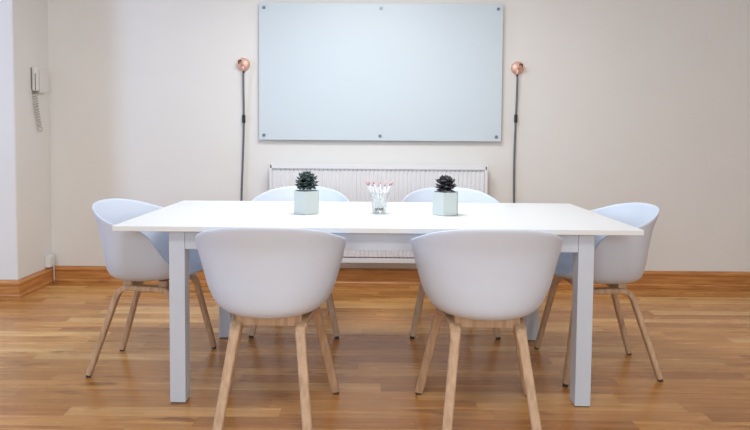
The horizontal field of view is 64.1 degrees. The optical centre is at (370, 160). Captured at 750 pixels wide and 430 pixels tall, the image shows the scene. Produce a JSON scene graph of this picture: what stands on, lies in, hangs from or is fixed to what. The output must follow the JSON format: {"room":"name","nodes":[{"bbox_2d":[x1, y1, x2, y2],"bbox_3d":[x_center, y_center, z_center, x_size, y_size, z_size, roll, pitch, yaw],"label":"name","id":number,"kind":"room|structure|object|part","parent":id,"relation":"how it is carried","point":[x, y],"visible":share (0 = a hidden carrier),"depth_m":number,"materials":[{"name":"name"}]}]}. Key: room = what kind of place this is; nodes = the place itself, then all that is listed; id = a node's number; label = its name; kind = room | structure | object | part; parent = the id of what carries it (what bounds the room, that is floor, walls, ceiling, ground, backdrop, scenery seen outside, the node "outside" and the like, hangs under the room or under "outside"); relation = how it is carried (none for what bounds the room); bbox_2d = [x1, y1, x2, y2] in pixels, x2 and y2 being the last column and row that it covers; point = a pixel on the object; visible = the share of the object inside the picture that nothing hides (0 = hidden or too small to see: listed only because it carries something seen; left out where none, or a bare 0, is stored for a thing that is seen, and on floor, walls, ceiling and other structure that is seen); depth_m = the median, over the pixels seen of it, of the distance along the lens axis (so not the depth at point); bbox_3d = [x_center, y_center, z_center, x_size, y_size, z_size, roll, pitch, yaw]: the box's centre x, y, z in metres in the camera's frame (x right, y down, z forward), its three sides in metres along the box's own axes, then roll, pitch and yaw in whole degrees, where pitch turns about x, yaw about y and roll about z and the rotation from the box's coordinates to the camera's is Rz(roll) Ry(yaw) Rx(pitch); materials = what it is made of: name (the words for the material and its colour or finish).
{"room":"meeting room","nodes":[
{"label":"meeting room","id":0,"kind":"room"},
{"bbox_2d":[0,0,51,279],"bbox_3d":[-3.611,-0.585,4.247,2.536,2.950,0.626,0,3,0],"label":"wall","id":1,"kind":"structure","parent":0,"point":[25,170],"depth_m":4.04,"materials":[{"name":"white paint"}]},
{"bbox_2d":[0,279,19,298],"bbox_3d":[-3.511,0.844,3.987,2.362,0.122,0.026,0,3,0],"label":"baseboard","id":2,"kind":"structure","parent":1,"relation":"attached to","point":[9,289],"depth_m":3.98,"materials":[{"name":"brown wood"}]},
{"bbox_2d":[18,266,53,298],"bbox_3d":[-2.342,0.843,4.196,0.026,0.122,0.452,0,3,0],"label":"baseboard","id":3,"kind":"structure","parent":1,"relation":"attached to","point":[36,281],"depth_m":4.17,"materials":[{"name":"brown wood"}]},
{"bbox_2d":[31,67,51,226],"bbox_3d":[-2.329,-0.084,4.252,0.034,1.148,0.211,0,3,0],"label":"wall phone","id":4,"kind":"object","parent":1,"relation":"attached to","point":[38,75],"visible":1,"depth_m":4.18,"materials":[{"name":"beige plastic"}]},
{"bbox_3d":[-2.326,-0.341,4.182,0.033,0.276,0.088,0,3,0],"label":"coiled cord","id":5,"kind":"part","parent":4,"relation":"part of","materials":[{"name":"beige plastic"}]},
{"bbox_2d":[45,254,54,281],"bbox_3d":[-2.333,0.785,4.351,0.039,0.204,0.069,0,3,0],"label":"box","id":6,"kind":"object","parent":1,"relation":"attached to","point":[49,259],"visible":1,"depth_m":4.33,"materials":[{"name":"white paint"}]},
{"bbox_3d":[-2.314,0.726,4.348,0.003,0.062,0.052,0,3,0],"label":"plate","id":7,"kind":"part","parent":6,"relation":"part of","materials":[{"name":"beige plastic"}]},
{"bbox_2d":[0,283,749,429],"bbox_3d":[-0.605,1.118,0.990,8.600,0.100,7.268,0,3,0],"label":"floor","id":8,"kind":"structure","parent":0,"point":[700,337],"depth_m":2.84,"materials":[{"name":"brown wood"}]},
{"bbox_2d":[85,198,215,377],"bbox_3d":[-1.044,0.584,2.857,0.495,0.793,0.579,1,3,3],"label":"armchair","id":9,"kind":"object","parent":8,"relation":"on","point":[135,258],"visible":0.74,"depth_m":2.71,"materials":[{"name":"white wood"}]},
{"bbox_3d":[-1.177,0.769,2.735,0.233,0.409,0.063,0,3,-6],"label":"leg","id":10,"kind":"part","parent":9,"relation":"part of","materials":[{"name":"brown wood"}]},
{"bbox_3d":[-1.164,0.757,3.006,0.233,0.409,0.063,1,3,12],"label":"leg","id":11,"kind":"part","parent":9,"relation":"part of","materials":[{"name":"brown wood"}]},
{"bbox_3d":[-1.025,0.578,2.721,0.082,0.023,0.044,1,3,10],"label":"rail","id":12,"kind":"part","parent":9,"relation":"part of","materials":[{"name":"brown wood"}]},
{"bbox_3d":[-0.898,0.774,2.684,0.207,0.409,0.071,2,3,33],"label":"leg","id":13,"kind":"part","parent":9,"relation":"part of","materials":[{"name":"brown wood"}]},
{"bbox_3d":[-0.882,0.758,3.031,0.207,0.409,0.071,-1,3,-27],"label":"leg","id":14,"kind":"part","parent":9,"relation":"part of","materials":[{"name":"brown wood"}]},
{"bbox_2d":[195,227,346,429],"bbox_3d":[-0.382,0.614,2.325,0.579,0.793,0.495,0,3,0],"label":"armchair","id":15,"kind":"object","parent":8,"relation":"on","point":[262,276],"visible":1,"depth_m":2.14,"materials":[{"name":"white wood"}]},
{"bbox_3d":[-0.520,0.799,2.208,0.063,0.409,0.233,1,3,9],"label":"leg","id":16,"kind":"part","parent":15,"relation":"part of","materials":[{"name":"brown wood"}]},
{"bbox_3d":[-0.557,0.786,2.489,0.071,0.409,0.207,-1,3,-30],"label":"leg","id":17,"kind":"part","parent":15,"relation":"part of","materials":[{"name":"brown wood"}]},
{"bbox_3d":[-0.248,0.801,2.207,0.063,0.409,0.233,0,3,-9],"label":"leg","id":18,"kind":"part","parent":15,"relation":"part of","materials":[{"name":"brown wood"}]},
{"bbox_3d":[-0.248,0.601,2.349,0.044,0.023,0.082,1,3,7],"label":"rail","id":19,"kind":"part","parent":15,"relation":"part of","materials":[{"name":"brown wood"}]},
{"bbox_3d":[-0.209,0.788,2.488,0.071,0.409,0.207,2,3,30],"label":"leg","id":20,"kind":"part","parent":15,"relation":"part of","materials":[{"name":"brown wood"}]},
{"bbox_2d":[248,186,348,338],"bbox_3d":[-0.416,0.560,3.464,0.579,0.793,0.495,0,3,0],"label":"armchair","id":21,"kind":"object","parent":8,"relation":"on","point":[282,193],"visible":0.07,"depth_m":3.61,"materials":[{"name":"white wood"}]},
{"bbox_3d":[-0.591,0.747,3.317,0.071,0.409,0.207,2,3,30],"label":"leg","id":22,"kind":"part","parent":21,"relation":"part of","materials":[{"name":"brown wood"}]},
{"bbox_3d":[-0.244,0.749,3.316,0.071,0.409,0.207,-1,3,-30],"label":"leg","id":23,"kind":"part","parent":21,"relation":"part of","materials":[{"name":"brown wood"}]},
{"bbox_2d":[112,200,643,406],"bbox_3d":[0.026,0.615,2.852,2.120,0.740,0.904,0,3,0],"label":"dining table","id":24,"kind":"object","parent":8,"relation":"on","point":[363,229],"visible":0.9,"depth_m":2.47,"materials":[{"name":"white paint"}]},
{"bbox_3d":[-0.792,0.635,2.478,0.064,0.714,0.064,0,3,0],"label":"leg","id":25,"kind":"part","parent":24,"relation":"part of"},
{"bbox_3d":[-0.788,0.599,3.258,0.064,0.714,0.064,0,3,0],"label":"leg","id":26,"kind":"part","parent":24,"relation":"part of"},
{"bbox_2d":[294,171,318,214],"bbox_3d":[-0.301,0.144,2.799,0.114,0.200,0.128,0,3,-2],"label":"potted succulent","id":27,"kind":"object","parent":24,"relation":"on","point":[306,199],"visible":1,"depth_m":2.76,"materials":[{"name":"white ceramic"}]},
{"bbox_2d":[294,189,318,214],"bbox_3d":[-0.301,0.191,2.801,0.112,0.107,0.128,0,3,-2],"label":"pot","id":28,"kind":"object","parent":27,"relation":"attached to","point":[306,201],"depth_m":2.75,"materials":[{"name":"white ceramic"}]},
{"bbox_2d":[432,175,457,215],"bbox_3d":[0.347,0.157,2.794,0.113,0.186,0.129,1,3,14],"label":"potted succulent","id":29,"kind":"object","parent":24,"relation":"on","point":[445,199],"visible":1,"depth_m":2.75,"materials":[{"name":"white ceramic"}]},
{"bbox_2d":[432,190,457,215],"bbox_3d":[0.347,0.196,2.796,0.113,0.107,0.129,1,3,14],"label":"pot","id":30,"kind":"object","parent":29,"relation":"on","point":[444,202],"depth_m":2.75,"materials":[{"name":"white ceramic"}]},
{"bbox_3d":[0.875,0.612,3.252,0.064,0.714,0.064,0,3,0],"label":"leg","id":31,"kind":"part","parent":24,"relation":"part of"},
{"bbox_3d":[0.871,0.648,2.471,0.064,0.714,0.064,0,3,0],"label":"leg","id":32,"kind":"part","parent":24,"relation":"part of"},
{"bbox_3d":[0.039,0.196,2.827,0.093,0.100,0.093,0,3,0],"label":"glass","id":33,"kind":"object","parent":24,"relation":"on","visible":0},
{"bbox_2d":[372,182,375,202],"bbox_3d":[0.016,0.167,2.805,0.008,0.142,0.076,1,3,16],"label":"pencil","id":34,"kind":"object","parent":33,"relation":"in","point":[372,182],"visible":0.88,"depth_m":2.79,"materials":[{"name":"white wood"}]},
{"bbox_2d":[375,182,379,207],"bbox_3d":[0.029,0.168,2.796,0.008,0.142,0.076,0,3,-14],"label":"pencil","id":35,"kind":"object","parent":33,"relation":"in","point":[379,182],"visible":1,"depth_m":2.79,"materials":[{"name":"white wood"}]},
{"bbox_2d":[375,182,386,210],"bbox_3d":[0.045,0.168,2.795,0.008,0.142,0.076,-2,4,-44],"label":"pencil","id":36,"kind":"object","parent":33,"relation":"in","point":[386,182],"visible":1,"depth_m":2.79,"materials":[{"name":"white wood"}]},
{"bbox_2d":[376,182,391,210],"bbox_3d":[0.060,0.168,2.802,0.076,0.142,0.008,1,3,16],"label":"pencil","id":37,"kind":"object","parent":33,"relation":"in","point":[390,182],"visible":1,"depth_m":2.80,"materials":[{"name":"white wood"}]},
{"bbox_2d":[378,182,393,210],"bbox_3d":[0.069,0.167,2.816,0.076,0.142,0.008,0,3,-14],"label":"pencil","id":38,"kind":"object","parent":33,"relation":"in","point":[392,182],"visible":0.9,"depth_m":2.81,"materials":[{"name":"white wood"}]},
{"bbox_2d":[402,187,500,339],"bbox_3d":[0.462,0.567,3.470,0.579,0.793,0.495,0,3,0],"label":"armchair","id":39,"kind":"object","parent":8,"relation":"on","point":[465,195],"visible":0.07,"depth_m":3.61,"materials":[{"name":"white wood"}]},
{"bbox_3d":[0.277,0.753,3.331,0.132,0.409,0.171,0,3,0],"label":"leg","id":40,"kind":"part","parent":39,"relation":"part of","materials":[{"name":"brown wood"}]},
{"bbox_3d":[0.634,0.756,3.323,0.071,0.409,0.207,-1,3,-30],"label":"leg","id":41,"kind":"part","parent":39,"relation":"part of","materials":[{"name":"brown wood"}]},
{"bbox_2d":[411,229,562,429],"bbox_3d":[0.436,0.620,2.322,0.579,0.793,0.495,0,3,1],"label":"armchair","id":42,"kind":"object","parent":8,"relation":"on","point":[473,278],"visible":1,"depth_m":2.14,"materials":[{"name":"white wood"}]},
{"bbox_3d":[0.264,0.792,2.489,0.071,0.409,0.207,-1,3,-29],"label":"leg","id":43,"kind":"part","parent":42,"relation":"part of","materials":[{"name":"brown wood"}]},
{"bbox_3d":[0.303,0.606,2.349,0.044,0.023,0.082,0,3,-6],"label":"rail","id":44,"kind":"part","parent":42,"relation":"part of","materials":[{"name":"brown wood"}]},
{"bbox_3d":[0.296,0.805,2.207,0.063,0.409,0.233,1,3,10],"label":"leg","id":45,"kind":"part","parent":42,"relation":"part of","materials":[{"name":"brown wood"}]},
{"bbox_3d":[0.611,0.795,2.482,0.071,0.409,0.207,2,3,31],"label":"leg","id":46,"kind":"part","parent":42,"relation":"part of","materials":[{"name":"brown wood"}]},
{"bbox_3d":[0.568,0.808,2.202,0.063,0.409,0.233,0,3,-8],"label":"leg","id":47,"kind":"part","parent":42,"relation":"part of","materials":[{"name":"brown wood"}]},
{"bbox_2d":[534,202,662,386],"bbox_3d":[1.091,0.600,2.872,0.495,0.793,0.579,0,3,0],"label":"armchair","id":48,"kind":"object","parent":8,"relation":"on","point":[619,260],"visible":0.66,"depth_m":2.72,"materials":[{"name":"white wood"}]},
{"bbox_3d":[0.935,0.771,3.055,0.207,0.409,0.071,2,3,30],"label":"leg","id":49,"kind":"part","parent":48,"relation":"part of","materials":[{"name":"brown wood"}]},
{"bbox_3d":[0.933,0.787,2.708,0.207,0.409,0.071,-1,3,-30],"label":"leg","id":50,"kind":"part","parent":48,"relation":"part of","materials":[{"name":"brown wood"}]},
{"bbox_3d":[1.065,0.593,2.738,0.082,0.023,0.044,0,3,-7],"label":"rail","id":51,"kind":"part","parent":48,"relation":"part of","materials":[{"name":"brown wood"}]},
{"bbox_3d":[1.216,0.775,3.017,0.233,0.409,0.063,0,3,-9],"label":"leg","id":52,"kind":"part","parent":48,"relation":"part of","materials":[{"name":"brown wood"}]},
{"bbox_3d":[1.214,0.788,2.740,0.225,0.409,0.083,0,3,0],"label":"leg","id":53,"kind":"part","parent":48,"relation":"part of","materials":[{"name":"brown wood"}]},
{"bbox_2d":[48,0,749,271],"bbox_3d":[0.689,-0.561,4.444,6.064,2.950,0.200,0,3,0],"label":"wall","id":54,"kind":"structure","parent":0,"point":[620,101],"depth_m":4.36,"materials":[{"name":"white paint"}]},
{"bbox_2d":[237,58,249,200],"bbox_3d":[-0.931,0.070,4.354,0.096,1.634,0.049,0,3,0],"label":"wall lamp","id":55,"kind":"object","parent":54,"relation":"attached to","point":[243,64],"visible":0.82,"depth_m":4.33,"materials":[{"name":"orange metal"}]},
{"bbox_3d":[-0.938,0.121,4.359,0.038,1.530,0.030,0,3,0],"label":"cord","id":56,"kind":"part","parent":55,"relation":"part of","materials":[{"name":"black plastic"}]},
{"bbox_2d":[269,163,487,262],"bbox_3d":[0.050,0.469,4.340,1.559,0.891,0.106,0,3,0],"label":"radiator","id":57,"kind":"object","parent":54,"relation":"attached to","point":[349,180],"visible":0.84,"depth_m":4.27,"materials":[{"name":"metal"}]},
{"bbox_2d":[270,163,484,165],"bbox_3d":[0.054,0.032,4.303,1.549,0.014,0.073,0,3,0],"label":"grille","id":58,"kind":"object","parent":57,"relation":"attached to","point":[272,164],"depth_m":4.27,"materials":[{"name":"metal"}]},
{"bbox_2d":[259,3,502,141],"bbox_3d":[0.069,-0.638,4.320,1.750,0.981,0.042,0,3,0],"label":"whiteboard","id":59,"kind":"object","parent":54,"relation":"attached to","point":[328,71],"visible":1,"depth_m":4.31,"materials":[{"name":"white glass"}]},
{"bbox_2d":[54,266,749,288],"bbox_3d":[0.578,0.856,4.397,5.864,0.122,0.026,0,3,0],"label":"baseboard","id":60,"kind":"structure","parent":54,"relation":"attached to","point":[63,274],"depth_m":4.39,"materials":[{"name":"brown wood"}]},
{"bbox_2d":[511,61,523,202],"bbox_3d":[1.054,0.091,4.347,0.096,1.623,0.049,0,3,0],"label":"wall lamp","id":61,"kind":"object","parent":54,"relation":"attached to","point":[517,67],"visible":0.77,"depth_m":4.33,"materials":[{"name":"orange metal"}]},
{"bbox_2d":[514,114,517,122],"bbox_3d":[1.049,-0.308,4.338,0.022,0.060,0.022,0,3,0],"label":"switch","id":62,"kind":"object","parent":61,"relation":"attached to","point":[515,116],"depth_m":4.33,"materials":[{"name":"black plastic"}]},
{"bbox_3d":[1.045,0.142,4.352,0.022,1.520,0.030,0,3,0],"label":"cord","id":63,"kind":"part","parent":61,"relation":"part of","materials":[{"name":"black plastic"}]}
]}

